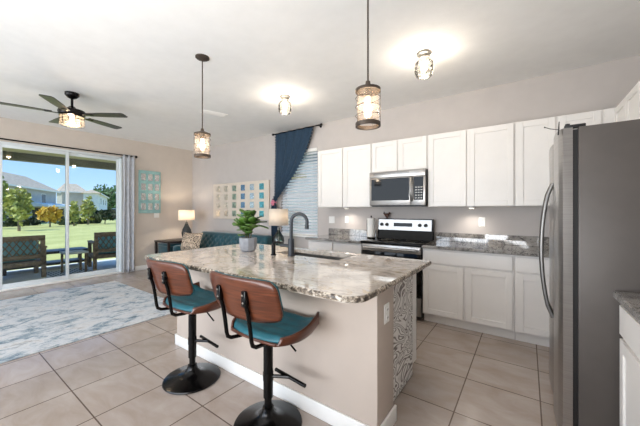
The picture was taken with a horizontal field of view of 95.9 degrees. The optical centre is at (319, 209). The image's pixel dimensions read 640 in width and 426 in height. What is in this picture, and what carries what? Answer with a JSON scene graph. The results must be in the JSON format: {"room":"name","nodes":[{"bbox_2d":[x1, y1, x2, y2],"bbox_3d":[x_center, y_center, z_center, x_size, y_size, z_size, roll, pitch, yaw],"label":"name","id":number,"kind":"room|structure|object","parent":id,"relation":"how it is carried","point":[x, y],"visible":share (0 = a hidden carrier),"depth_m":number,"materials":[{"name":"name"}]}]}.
{"room":"kitchen","nodes":[
{"label":"kitchen","id":0,"kind":"room"},
{"bbox_2d":[0,117,191,272],"bbox_3d":[-5.826,-0.090,3.930,0.150,2.840,8.600,0,0,36],"label":"wall","id":1,"kind":"structure","parent":0,"point":[174,165],"depth_m":6.46,"materials":[{"name":"beige paint"}]},
{"bbox_2d":[0,141,122,291],"bbox_3d":[-4.990,0.105,5.071,0.160,2.450,2.630,0,0,36],"label":"door","id":2,"kind":"structure","parent":1,"relation":"in","point":[67,277],"depth_m":5.39,"materials":[{"name":"white plastic"}]},
{"bbox_2d":[0,138,136,157],"bbox_3d":[-4.892,-1.145,5.004,0.117,0.055,3.129,0,0,36],"label":"curtain rod","id":3,"kind":"object","parent":1,"relation":"attached to","point":[0,138],"visible":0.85,"depth_m":5.22,"materials":[{"name":"black metal"}]},
{"bbox_2d":[123,154,134,272],"bbox_3d":[-4.051,0.068,6.124,0.068,2.474,0.243,0,0,36],"label":"curtain","id":4,"kind":"object","parent":3,"relation":"hanging from","point":[128,161],"visible":1,"depth_m":6.11,"materials":[{"name":"grey fabric"}]},
{"bbox_2d":[130,265,147,271],"bbox_3d":[-3.694,1.280,6.763,0.015,0.100,1.510,0,0,36],"label":"baseboard","id":5,"kind":"structure","parent":1,"relation":"attached to","point":[142,267],"depth_m":6.38,"materials":[{"name":"white paint"}]},
{"bbox_2d":[138,170,160,212],"bbox_3d":[-3.842,-0.405,6.525,0.052,0.950,0.460,0,0,36],"label":"wall art","id":6,"kind":"object","parent":1,"relation":"attached to","point":[149,182],"visible":1,"depth_m":6.49,"materials":[{"name":"teal paper"}]},
{"bbox_2d":[141,203,145,209],"bbox_3d":[-3.911,-0.077,6.397,0.014,0.150,0.095,0,0,36],"label":"mirror","id":7,"kind":"object","parent":6,"relation":"attached to","point":[143,205],"depth_m":6.39,"materials":[{"name":"beige mirror"}]},
{"bbox_2d":[141,193,145,199],"bbox_3d":[-3.911,-0.296,6.397,0.014,0.150,0.095,0,0,36],"label":"mirror","id":8,"kind":"object","parent":6,"relation":"attached to","point":[143,195],"depth_m":6.39,"materials":[{"name":"beige mirror"}]},
{"bbox_2d":[141,183,145,189],"bbox_3d":[-3.911,-0.514,6.397,0.014,0.150,0.095,0,0,36],"label":"mirror","id":9,"kind":"object","parent":6,"relation":"attached to","point":[143,185],"depth_m":6.39,"materials":[{"name":"beige mirror"}]},
{"bbox_2d":[141,173,145,179],"bbox_3d":[-3.911,-0.733,6.397,0.014,0.150,0.095,0,0,36],"label":"mirror","id":10,"kind":"object","parent":6,"relation":"attached to","point":[143,175],"depth_m":6.39,"materials":[{"name":"beige mirror"}]},
{"bbox_2d":[148,203,152,209],"bbox_3d":[-3.827,-0.077,6.514,0.014,0.150,0.095,0,0,36],"label":"mirror","id":11,"kind":"object","parent":6,"relation":"attached to","point":[150,205],"depth_m":6.51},
{"bbox_2d":[148,193,152,199],"bbox_3d":[-3.827,-0.296,6.514,0.014,0.150,0.095,0,0,36],"label":"mirror","id":12,"kind":"object","parent":6,"relation":"attached to","point":[150,195],"depth_m":6.51,"materials":[{"name":"beige mirror"}]},
{"bbox_2d":[148,184,152,190],"bbox_3d":[-3.827,-0.514,6.514,0.014,0.150,0.095,0,0,36],"label":"mirror","id":13,"kind":"object","parent":6,"relation":"attached to","point":[150,186],"depth_m":6.51,"materials":[{"name":"beige mirror"}]},
{"bbox_2d":[148,174,152,180],"bbox_3d":[-3.827,-0.733,6.514,0.014,0.150,0.095,0,0,36],"label":"mirror","id":14,"kind":"object","parent":6,"relation":"attached to","point":[150,176],"depth_m":6.51,"materials":[{"name":"beige mirror"}]},
{"bbox_2d":[0,269,556,425],"bbox_3d":[-2.509,1.380,1.645,8.205,0.100,8.750,0,0,36],"label":"floor","id":15,"kind":"structure","parent":0,"point":[460,376],"depth_m":2.21,"materials":[{"name":"beige tile"}]},
{"bbox_2d":[0,281,176,363],"bbox_3d":[-3.884,1.324,3.122,2.550,0.012,3.750,0,0,36],"label":"area rug","id":16,"kind":"object","parent":15,"relation":"on","point":[36,323],"visible":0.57,"depth_m":3.61,"materials":[{"name":"white carpet"}]},
{"bbox_2d":[154,238,182,253],"bbox_3d":[-3.327,1.010,6.654,0.620,0.640,0.660,0,0,36],"label":"end table","id":17,"kind":"object","parent":15,"relation":"on","point":[168,241],"visible":0.28,"depth_m":6.53,"materials":[{"name":"brown wood"}]},
{"bbox_2d":[158,242,181,252],"bbox_3d":[-3.327,0.950,6.654,0.510,0.400,0.550,0,0,36],"label":"cube","id":18,"kind":"object","parent":17,"relation":"on","point":[162,248],"visible":0.29,"depth_m":6.46,"materials":[{"name":"teal fabric"}]},
{"bbox_2d":[178,209,194,236],"bbox_3d":[-3.110,0.335,6.732,0.353,0.710,0.353,0,0,36],"label":"table lamp","id":19,"kind":"object","parent":17,"relation":"on","point":[186,214],"visible":0.83,"depth_m":6.63,"materials":[{"name":"fabric"}]},
{"bbox_2d":[146,257,220,394],"bbox_3d":[-1.041,0.843,2.260,0.597,0.973,0.505,0,0,36],"label":"bar stool","id":20,"kind":"object","parent":15,"relation":"on","point":[173,279],"visible":0.94,"depth_m":2.15,"materials":[{"name":"black metal"}]},
{"bbox_2d":[165,285,215,311],"bbox_3d":[-0.981,0.693,2.291,0.519,0.081,0.372,0,0,36],"label":"seat cushion","id":21,"kind":"object","parent":20,"relation":"on","point":[202,300],"depth_m":2.20,"materials":[{"name":"teal leather"}]},
{"bbox_2d":[173,231,271,251],"bbox_3d":[-1.991,0.906,5.770,2.240,0.847,0.820,0,0,36],"label":"sofa","id":22,"kind":"object","parent":15,"relation":"on","point":[209,238],"visible":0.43,"depth_m":6.07,"materials":[{"name":"teal fabric"}]},
{"bbox_2d":[181,232,202,249],"bbox_3d":[-2.708,0.665,6.075,0.540,0.384,0.210,0,0,22],"label":"throw pillow","id":23,"kind":"object","parent":22,"relation":"on","point":[190,241],"visible":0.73,"depth_m":6.00,"materials":[{"name":"beige fabric"}]},
{"bbox_2d":[210,270,319,425],"bbox_3d":[-0.354,0.843,1.773,0.597,0.973,0.505,0,0,36],"label":"bar stool","id":24,"kind":"object","parent":15,"relation":"on","point":[255,305],"visible":1,"depth_m":1.67,"materials":[{"name":"brown wood"}]},
{"bbox_2d":[234,311,313,342],"bbox_3d":[-0.295,0.693,1.803,0.519,0.081,0.372,0,0,36],"label":"seat cushion","id":25,"kind":"object","parent":24,"relation":"on","point":[293,328],"depth_m":1.69,"materials":[{"name":"teal leather"}]},
{"bbox_2d":[175,269,415,425],"bbox_3d":[-0.289,0.895,2.612,2.177,0.870,0.930,0,0,36],"label":"kitchen island","id":26,"kind":"object","parent":15,"relation":"on","point":[353,367],"visible":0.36,"depth_m":1.86,"materials":[{"name":"beige paint"}]},
{"bbox_2d":[145,244,430,303],"bbox_3d":[-0.369,0.438,2.535,2.280,0.036,1.283,0,0,36],"label":"island countertop","id":27,"kind":"structure","parent":26,"relation":"on","point":[355,278],"depth_m":2.07,"materials":[{"name":"beige stone"}]},
{"bbox_2d":[239,237,256,251],"bbox_3d":[-0.733,0.349,2.955,0.175,0.140,0.177,0,0,36],"label":"pot","id":28,"kind":"object","parent":27,"relation":"on","point":[247,244],"depth_m":2.89,"materials":[{"name":"white ceramic"}]},
{"bbox_2d":[232,209,268,251],"bbox_3d":[-0.747,0.202,2.949,0.424,0.434,0.327,0,0,36],"label":"potted plant","id":29,"kind":"object","parent":27,"relation":"on","point":[247,223],"visible":1,"depth_m":2.90,"materials":[{"name":"green plant"}]},
{"bbox_2d":[271,241,281,254],"bbox_3d":[-0.407,0.353,2.690,0.110,0.132,0.051,0,0,16],"label":"soap dispenser","id":30,"kind":"object","parent":27,"relation":"on","point":[273,245],"visible":1,"depth_m":2.68,"materials":[{"name":"black metal"}]},
{"bbox_2d":[280,212,308,256],"bbox_3d":[-0.234,0.220,2.635,0.270,0.399,0.072,0,0,4],"label":"kitchen faucet","id":31,"kind":"object","parent":27,"relation":"on","point":[290,245],"visible":1,"depth_m":2.62,"materials":[{"name":"silver metal"}]},
{"bbox_2d":[294,252,343,259],"bbox_3d":[-0.058,0.556,2.760,0.750,0.200,0.340,0,0,36],"label":"sink","id":32,"kind":"object","parent":27,"relation":"in","point":[295,253],"visible":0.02,"depth_m":2.93,"materials":[{"name":"silver metal"}]},
{"bbox_2d":[384,302,388,324],"bbox_3d":[0.399,0.615,1.720,0.011,0.116,0.072,0,0,36],"label":"wall outlet","id":33,"kind":"object","parent":26,"relation":"attached to","point":[386,306],"visible":1,"depth_m":1.71,"materials":[{"name":"white plastic"}]},
{"bbox_2d":[309,240,361,253],"bbox_3d":[0.357,0.890,4.395,0.928,0.880,0.580,0,0,36],"label":"base cabinet","id":34,"kind":"object","parent":15,"relation":"on","point":[313,244],"visible":0.06,"depth_m":4.12,"materials":[{"name":"white paint"}]},
{"bbox_2d":[305,228,377,243],"bbox_3d":[0.346,0.380,4.390,0.937,0.140,0.660,0,0,36],"label":"countertop","id":35,"kind":"structure","parent":34,"relation":"on","point":[335,235],"depth_m":4.50,"materials":[{"name":"grey stone"}]},
{"bbox_2d":[367,216,375,237],"bbox_3d":[0.757,0.247,4.281,0.138,0.332,0.132,0,0,36],"label":"paper towel holder","id":36,"kind":"object","parent":35,"relation":"on","point":[370,221],"visible":0.99,"depth_m":4.23,"materials":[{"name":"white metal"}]},
{"bbox_2d":[361,218,433,318],"bbox_3d":[1.034,0.713,3.861,0.784,1.175,0.659,0,0,36],"label":"range","id":37,"kind":"object","parent":15,"relation":"on","point":[400,238],"visible":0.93,"depth_m":3.83,"materials":[{"name":"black metal"}]},
{"bbox_2d":[361,238,432,246],"bbox_3d":[1.022,0.421,3.844,0.784,0.027,0.540,0,0,36],"label":"cooktop","id":38,"kind":"object","parent":37,"relation":"in","point":[385,242],"depth_m":3.74,"materials":[{"name":"black glass"}]},
{"bbox_2d":[423,248,514,339],"bbox_3d":[1.750,0.890,3.396,0.910,0.880,0.580,0,0,36],"label":"base cabinet","id":39,"kind":"object","parent":15,"relation":"on","point":[474,291],"visible":0.9,"depth_m":3.13,"materials":[{"name":"white paint"}]},
{"bbox_2d":[422,232,548,257],"bbox_3d":[2.193,0.375,3.080,1.993,0.150,0.638,0,0,36],"label":"countertop","id":40,"kind":"structure","parent":39,"relation":"on","point":[481,243],"depth_m":3.36,"materials":[{"name":"grey stone"}]},
{"bbox_2d":[515,255,548,346],"bbox_3d":[2.308,0.890,2.997,0.458,0.880,0.580,0,0,36],"label":"base cabinet","id":41,"kind":"object","parent":15,"relation":"on","point":[531,312],"visible":0.43,"depth_m":2.83,"materials":[{"name":"white paint"}]},
{"bbox_2d":[539,119,639,425],"bbox_3d":[1.897,0.424,1.760,0.897,1.812,0.870,0,0,36],"label":"refrigerator","id":42,"kind":"object","parent":15,"relation":"on","point":[592,194],"visible":0.99,"depth_m":1.55,"materials":[{"name":"silver metal"}]},
{"bbox_2d":[544,122,559,134],"bbox_3d":[1.340,-0.462,1.672,0.009,0.075,0.081,0,0,-21],"label":"wire hook","id":43,"kind":"object","parent":42,"relation":"attached to","point":[559,122],"visible":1,"depth_m":1.64,"materials":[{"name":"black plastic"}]},
{"bbox_2d":[619,305,639,425],"bbox_3d":[1.464,0.890,0.901,0.580,0.880,0.938,0,0,36],"label":"base cabinet","id":44,"kind":"object","parent":15,"relation":"on","point":[629,327],"visible":0.9,"depth_m":1.32,"materials":[{"name":"white paint"}]},
{"bbox_2d":[613,291,639,322],"bbox_3d":[1.476,0.375,0.905,0.625,0.150,0.990,0,0,36],"label":"countertop","id":45,"kind":"structure","parent":44,"relation":"on","point":[630,301],"depth_m":1.32,"materials":[{"name":"grey stone"}]},
{"bbox_3d":[-0.743,1.000,5.109,0.440,0.660,0.500,0,0,36],"label":"end table","id":46,"kind":"object","parent":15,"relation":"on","visible":0},
{"bbox_2d":[269,208,288,245],"bbox_3d":[-0.735,0.315,5.128,0.353,0.710,0.353,0,0,36],"label":"table lamp","id":47,"kind":"object","parent":46,"relation":"on","point":[278,217],"visible":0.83,"depth_m":4.99,"materials":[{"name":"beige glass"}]},
{"bbox_2d":[0,0,639,150],"bbox_3d":[-2.509,-1.585,1.645,8.205,0.150,8.750,0,0,36],"label":"ceiling","id":48,"kind":"structure","parent":0,"point":[136,59],"depth_m":2.82,"materials":[{"name":"white paint"}]},
{"bbox_2d":[0,91,126,128],"bbox_3d":[-3.243,-1.300,3.750,1.252,0.420,1.294,0,0,36],"label":"ceiling fan","id":49,"kind":"object","parent":48,"relation":"hanging from","point":[66,113],"visible":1,"depth_m":3.70,"materials":[{"name":"black metal"}]},
{"bbox_2d":[194,54,210,158],"bbox_3d":[-1.161,-1.015,2.851,0.156,0.990,0.156,0,0,36],"label":"pendant light","id":50,"kind":"object","parent":48,"relation":"hanging from","point":[201,134],"visible":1,"depth_m":2.84,"materials":[{"name":"beige glass"}]},
{"bbox_2d":[200,110,227,116],"bbox_3d":[-1.654,-1.501,4.507,0.380,0.018,0.160,0,0,-36],"label":"ceiling vent","id":51,"kind":"object","parent":48,"relation":"in","point":[204,111],"visible":0.86,"depth_m":4.47,"materials":[{"name":"white metal"}]},
{"bbox_2d":[278,94,291,114],"bbox_3d":[-0.465,-1.393,3.833,0.178,0.235,0.178,0,0,36],"label":"ceiling light","id":52,"kind":"object","parent":48,"relation":"attached to","point":[284,97],"visible":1,"depth_m":3.81,"materials":[{"name":"glass"}]},
{"bbox_2d":[355,0,380,129],"bbox_3d":[0.300,-1.015,1.804,0.156,0.990,0.156,0,0,36],"label":"pendant light","id":53,"kind":"object","parent":48,"relation":"hanging from","point":[367,90],"visible":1,"depth_m":1.80,"materials":[{"name":"beige glass"}]},
{"bbox_2d":[365,88,370,97],"bbox_3d":[0.300,-0.731,1.804,0.035,0.046,0.036,0,0,36],"label":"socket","id":54,"kind":"object","parent":53,"relation":"attached to","point":[367,90],"depth_m":1.79,"materials":[{"name":"brown"}]},
{"bbox_2d":[414,49,433,79],"bbox_3d":[1.000,-1.393,2.777,0.178,0.235,0.178,0,0,36],"label":"ceiling light","id":55,"kind":"object","parent":48,"relation":"attached to","point":[423,55],"visible":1,"depth_m":2.76,"materials":[{"name":"glass"}]},
{"bbox_2d":[415,57,432,79],"bbox_3d":[1.000,-1.367,2.777,0.168,0.185,0.168,0,0,36],"label":"glass jar","id":56,"kind":"object","parent":55,"relation":"on","point":[422,59],"depth_m":2.78,"materials":[{"name":"glass"}]},
{"bbox_2d":[192,55,639,248],"bbox_3d":[-0.004,-0.090,5.140,8.205,2.840,0.150,0,0,36],"label":"wall","id":57,"kind":"structure","parent":0,"point":[601,86],"depth_m":3.90,"materials":[{"name":"beige paint"}]},
{"bbox_2d":[213,180,269,219],"bbox_3d":[-1.756,-0.200,6.271,1.840,0.800,0.052,0,0,36],"label":"wall art","id":58,"kind":"object","parent":57,"relation":"attached to","point":[228,198],"visible":0.94,"depth_m":6.22,"materials":[{"name":"paper"}]},
{"bbox_2d":[272,123,322,135],"bbox_3d":[-0.424,-1.455,5.279,1.187,0.048,0.114,0,0,36],"label":"curtain rod","id":59,"kind":"object","parent":57,"relation":"attached to","point":[320,124],"visible":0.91,"depth_m":5.18,"materials":[{"name":"black metal"}]},
{"bbox_2d":[271,127,313,245],"bbox_3d":[-0.547,-0.080,5.300,1.041,2.780,0.122,0,0,37],"label":"curtain","id":60,"kind":"object","parent":59,"relation":"hanging from","point":[291,147],"visible":0.73,"depth_m":5.37,"materials":[{"name":"blue fabric"}]},
{"bbox_2d":[282,151,317,236],"bbox_3d":[-0.379,-0.307,5.368,0.930,1.585,0.175,0,0,36],"label":"window","id":61,"kind":"structure","parent":57,"relation":"in","point":[315,151],"depth_m":5.28,"materials":[{"name":"white plastic"}]},
{"bbox_2d":[281,148,317,235],"bbox_3d":[-0.390,-0.322,5.344,0.864,1.552,0.057,0,0,36],"label":"window blind","id":62,"kind":"object","parent":61,"relation":"attached to","point":[299,226],"visible":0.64,"depth_m":5.27,"materials":[{"name":"white plastic"}]},
{"bbox_2d":[329,216,334,222],"bbox_3d":[0.199,0.165,4.895,0.115,0.116,0.012,0,0,36],"label":"light switch","id":63,"kind":"object","parent":57,"relation":"attached to","point":[331,218],"visible":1,"depth_m":4.89,"materials":[{"name":"white plastic"}]},
{"bbox_2d":[318,143,371,207],"bbox_3d":[0.440,-0.499,4.532,0.952,0.914,0.320,0,0,36],"label":"upper cabinet","id":64,"kind":"object","parent":57,"relation":"attached to","point":[343,173],"visible":0.96,"depth_m":4.37,"materials":[{"name":"white paint"}]},
{"bbox_2d":[329,228,377,236],"bbox_3d":[0.532,0.361,4.651,0.937,0.103,0.020,0,0,36],"label":"backsplash","id":65,"kind":"structure","parent":57,"relation":"attached to","point":[352,232],"depth_m":4.67,"materials":[{"name":"grey stone"}]},
{"bbox_2d":[372,135,427,172],"bbox_3d":[1.143,-0.741,4.028,0.775,0.430,0.320,0,0,36],"label":"upper cabinet","id":66,"kind":"object","parent":57,"relation":"attached to","point":[407,153],"visible":0.77,"depth_m":3.88,"materials":[{"name":"white paint"}]},
{"bbox_2d":[370,168,427,206],"bbox_3d":[1.103,-0.284,3.971,0.763,0.477,0.459,0,0,36],"label":"microwave oven","id":67,"kind":"object","parent":66,"relation":"attached to","point":[399,188],"visible":0.96,"depth_m":3.80,"materials":[{"name":"silver metal"}]},
{"bbox_2d":[428,122,514,206],"bbox_3d":[1.834,-0.499,3.533,0.921,0.914,0.320,0,0,36],"label":"upper cabinet","id":68,"kind":"object","parent":57,"relation":"attached to","point":[475,167],"visible":1,"depth_m":3.37,"materials":[{"name":"white paint"}]},
{"bbox_2d":[479,217,484,226],"bbox_3d":[2.015,0.149,3.594,0.072,0.116,0.011,0,0,36],"label":"wall outlet","id":69,"kind":"object","parent":57,"relation":"attached to","point":[481,219],"visible":1,"depth_m":3.59,"materials":[{"name":"white plastic"}]},
{"bbox_2d":[435,232,548,246],"bbox_3d":[2.373,0.356,3.331,1.993,0.113,0.020,0,0,36],"label":"backsplash","id":70,"kind":"structure","parent":57,"relation":"attached to","point":[439,236],"depth_m":3.52,"materials":[{"name":"grey stone"}]},
{"bbox_2d":[515,108,614,205],"bbox_3d":[2.530,-0.499,3.034,0.788,0.914,0.320,0,0,36],"label":"upper cabinet","id":71,"kind":"object","parent":57,"relation":"attached to","point":[533,142],"visible":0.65,"depth_m":3.03,"materials":[{"name":"white paint"}]},
{"bbox_3d":[0.733,-0.090,-0.771,0.120,2.840,8.600,0,0,36],"label":"wall","id":72,"kind":"structure","parent":0,"visible":0},
{"bbox_2d":[615,81,639,121],"bbox_3d":[2.670,-0.499,2.309,0.320,0.914,0.733,0,0,36],"label":"upper cabinet","id":73,"kind":"object","parent":72,"relation":"attached to","point":[628,108],"visible":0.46,"depth_m":2.31,"materials":[{"name":"white paint"}]},
{"label":"outside","id":74,"kind":"structure","parent":0,"visible":0},
{"bbox_2d":[2,219,115,270],"bbox_3d":[-67.123,2.369,60.412,160.500,1.798,200.000,0,0,36],"label":"lawn","id":75,"kind":"structure","parent":74,"point":[79,234],"depth_m":20.86,"materials":[{"name":"green plant"}]},
{"bbox_2d":[2,175,9,220],"bbox_3d":[-31.075,-0.763,27.802,1.999,5.588,2.065,0,0,-2],"label":"leafy tree","id":76,"kind":"object","parent":75,"relation":"on","point":[4,190],"visible":0.44,"depth_m":28.03,"materials":[{"name":"green plant"}]},
{"bbox_2d":[2,216,25,226],"bbox_3d":[-35.696,1.347,33.316,2.345,1.647,2.570,0,0,36],"label":"shrub","id":77,"kind":"object","parent":75,"relation":"on","point":[9,222],"visible":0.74,"depth_m":32.90,"materials":[{"name":"green plant"}]},
{"bbox_2d":[2,188,34,230],"bbox_3d":[-25.114,0.023,24.066,1.972,3.855,2.096,0,0,36],"label":"young tree","id":78,"kind":"object","parent":75,"relation":"on","point":[19,207],"visible":1,"depth_m":23.80,"materials":[{"name":"green plant"}]},
{"bbox_2d":[24,217,41,225],"bbox_3d":[-35.940,1.480,35.813,1.961,1.369,1.837,0,0,-25],"label":"shrub","id":79,"kind":"object","parent":75,"relation":"on","point":[30,221],"visible":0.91,"depth_m":35.61,"materials":[{"name":"green plant"}]},
{"bbox_2d":[2,172,78,222],"bbox_3d":[-45.617,-1.590,39.501,9.700,8.930,34.498,0,0,-23],"label":"townhouse","id":80,"kind":"structure","parent":75,"relation":"on","point":[42,195],"depth_m":46.60,"materials":[{"name":"grey"}]},
{"bbox_2d":[35,205,62,226],"bbox_3d":[-29.170,0.707,31.150,2.368,2.652,2.324,0,0,36],"label":"tree","id":81,"kind":"object","parent":75,"relation":"on","point":[46,214],"visible":1,"depth_m":30.77,"materials":[{"name":"yellow plant"}]},
{"bbox_2d":[54,218,75,224],"bbox_3d":[-32.135,1.460,36.534,1.848,1.272,2.116,0,0,7],"label":"shrub","id":82,"kind":"object","parent":75,"relation":"on","point":[62,221],"visible":0.4,"depth_m":35.88,"materials":[{"name":"green plant"}]},
{"bbox_2d":[69,200,79,225],"bbox_3d":[-28.271,0.473,33.194,1.261,3.132,1.186,0,0,36],"label":"slim tree","id":83,"kind":"object","parent":75,"relation":"on","point":[74,217],"visible":0.99,"depth_m":32.98,"materials":[{"name":"green plant"}]},
{"bbox_2d":[76,218,86,223],"bbox_3d":[-32.859,1.587,39.719,1.739,1.307,1.830,0,0,36],"label":"shrub","id":84,"kind":"object","parent":75,"relation":"on","point":[79,221],"visible":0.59,"depth_m":39.32,"materials":[{"name":"green plant"}]},
{"bbox_2d":[57,183,115,217],"bbox_3d":[-56.170,-1.693,68.777,8.480,8.760,10.605,0,0,36],"label":"townhouse","id":85,"kind":"structure","parent":75,"relation":"on","point":[75,190],"depth_m":64.99,"materials":[{"name":"grey"}]},
{"bbox_2d":[79,195,96,224],"bbox_3d":[-30.132,0.078,37.483,1.945,4.014,1.975,0,0,36],"label":"slim tree","id":86,"kind":"object","parent":75,"relation":"on","point":[87,208],"visible":0.98,"depth_m":37.24,"materials":[{"name":"green plant"}]},
{"bbox_2d":[81,190,108,219],"bbox_3d":[-55.653,-0.885,72.149,26.462,6.970,13.078,0,0,36],"label":"house","id":87,"kind":"structure","parent":75,"relation":"on","point":[100,200],"depth_m":61.87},
{"bbox_2d":[89,219,101,223],"bbox_3d":[-32.163,1.603,41.160,1.643,1.364,1.848,0,0,36],"label":"shrub","id":88,"kind":"object","parent":75,"relation":"on","point":[95,221],"visible":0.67,"depth_m":40.80,"materials":[{"name":"green plant"}]},
{"bbox_2d":[90,208,115,223],"bbox_3d":[-28.948,0.909,38.829,3.272,2.344,3.384,0,0,36],"label":"spreading tree","id":89,"kind":"object","parent":75,"relation":"on","point":[110,214],"visible":0.97,"depth_m":38.09,"materials":[{"name":"green plant"}]},
{"bbox_2d":[93,184,115,209],"bbox_3d":[-71.959,-3.119,99.800,14.531,11.994,13.719,0,0,36],"label":"tree","id":90,"kind":"object","parent":75,"relation":"on","point":[111,201],"visible":0.3,"depth_m":96.59,"materials":[{"name":"green plant"}]},
{"bbox_2d":[287,153,316,231],"bbox_3d":[7.526,-2.020,17.367,21.000,8.100,8.000,0,0,36],"label":"neighbouring house","id":91,"kind":"structure","parent":75,"relation":"on","point":[316,153],"depth_m":19.14,"materials":[{"name":"grey"}]},
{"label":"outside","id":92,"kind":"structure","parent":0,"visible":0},
{"bbox_2d":[2,147,306,178],"bbox_3d":[-6.164,-1.355,5.648,2.400,0.130,16.000,0,0,36],"label":"ceiling","id":93,"kind":"structure","parent":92,"point":[3,148],"depth_m":6.83,"materials":[{"name":"beige paint"}]},
{"bbox_2d":[2,151,115,170],"bbox_3d":[-7.050,-1.205,6.283,0.220,0.170,16.000,0,0,36],"label":"beam","id":94,"kind":"structure","parent":93,"relation":"attached to","point":[6,155],"depth_m":6.96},
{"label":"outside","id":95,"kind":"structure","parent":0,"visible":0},
{"bbox_2d":[2,258,115,283],"bbox_3d":[-6.164,1.430,5.648,2.400,0.120,16.000,0,0,36],"label":"floor","id":96,"kind":"structure","parent":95,"point":[19,275],"depth_m":6.54,"materials":[{"name":"concrete"}]},
{"bbox_2d":[2,235,46,276],"bbox_3d":[-6.375,0.940,5.455,0.760,0.860,1.670,0,0,36],"label":"loveseat","id":97,"kind":"object","parent":96,"relation":"on","point":[17,251],"visible":1,"depth_m":5.67,"materials":[{"name":"brown wood"}]},
{"bbox_2d":[2,259,35,262],"bbox_3d":[-6.237,0.965,5.802,0.540,0.130,0.705,0,0,36],"label":"seat cushion","id":98,"kind":"object","parent":97,"relation":"on","point":[25,260],"depth_m":5.73,"materials":[{"name":"teal fabric"}]},
{"bbox_2d":[2,240,37,256],"bbox_3d":[-5.957,0.740,5.601,0.130,0.340,0.705,0,0,36],"label":"cushion","id":99,"kind":"object","parent":97,"relation":"on","point":[32,245],"depth_m":5.64,"materials":[{"name":"teal fabric"}]},
{"bbox_2d":[2,247,87,275],"bbox_3d":[-6.393,1.160,6.735,0.580,0.420,1.500,0,0,36],"label":"coffee table","id":100,"kind":"object","parent":96,"relation":"on","point":[48,251],"visible":0.4,"depth_m":6.80,"materials":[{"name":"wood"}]},
{"bbox_2d":[7,258,84,269],"bbox_3d":[-6.393,1.245,6.735,0.520,0.050,1.400,0,0,36],"label":"shelf","id":101,"kind":"object","parent":100,"relation":"attached to","point":[71,260],"depth_m":6.72,"materials":[{"name":"brown wood"}]},
{"bbox_2d":[46,268,90,276],"bbox_3d":[-5.474,1.366,6.310,0.950,0.008,0.680,0,0,36],"label":"outdoor rug","id":102,"kind":"object","parent":96,"relation":"on","point":[74,270],"visible":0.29,"depth_m":6.29,"materials":[{"name":"fabric"}]},
{"bbox_2d":[59,250,88,272],"bbox_3d":[-5.378,1.132,6.315,0.440,0.460,0.400,0,0,36],"label":"side table","id":103,"kind":"object","parent":102,"relation":"on","point":[71,252],"visible":0.72,"depth_m":6.29,"materials":[{"name":"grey wood"}]},
{"bbox_2d":[87,232,115,270],"bbox_3d":[-4.981,0.940,7.138,0.760,0.860,1.120,0,0,44],"label":"armchair","id":104,"kind":"object","parent":96,"relation":"on","point":[104,243],"visible":0.44,"depth_m":6.67,"materials":[{"name":"brown wood"}]},
{"bbox_2d":[98,236,115,248],"bbox_3d":[-4.796,0.740,6.962,0.130,0.340,0.880,0,0,44],"label":"cushion","id":105,"kind":"object","parent":104,"relation":"on","point":[106,242],"depth_m":6.69,"materials":[{"name":"teal fabric"}]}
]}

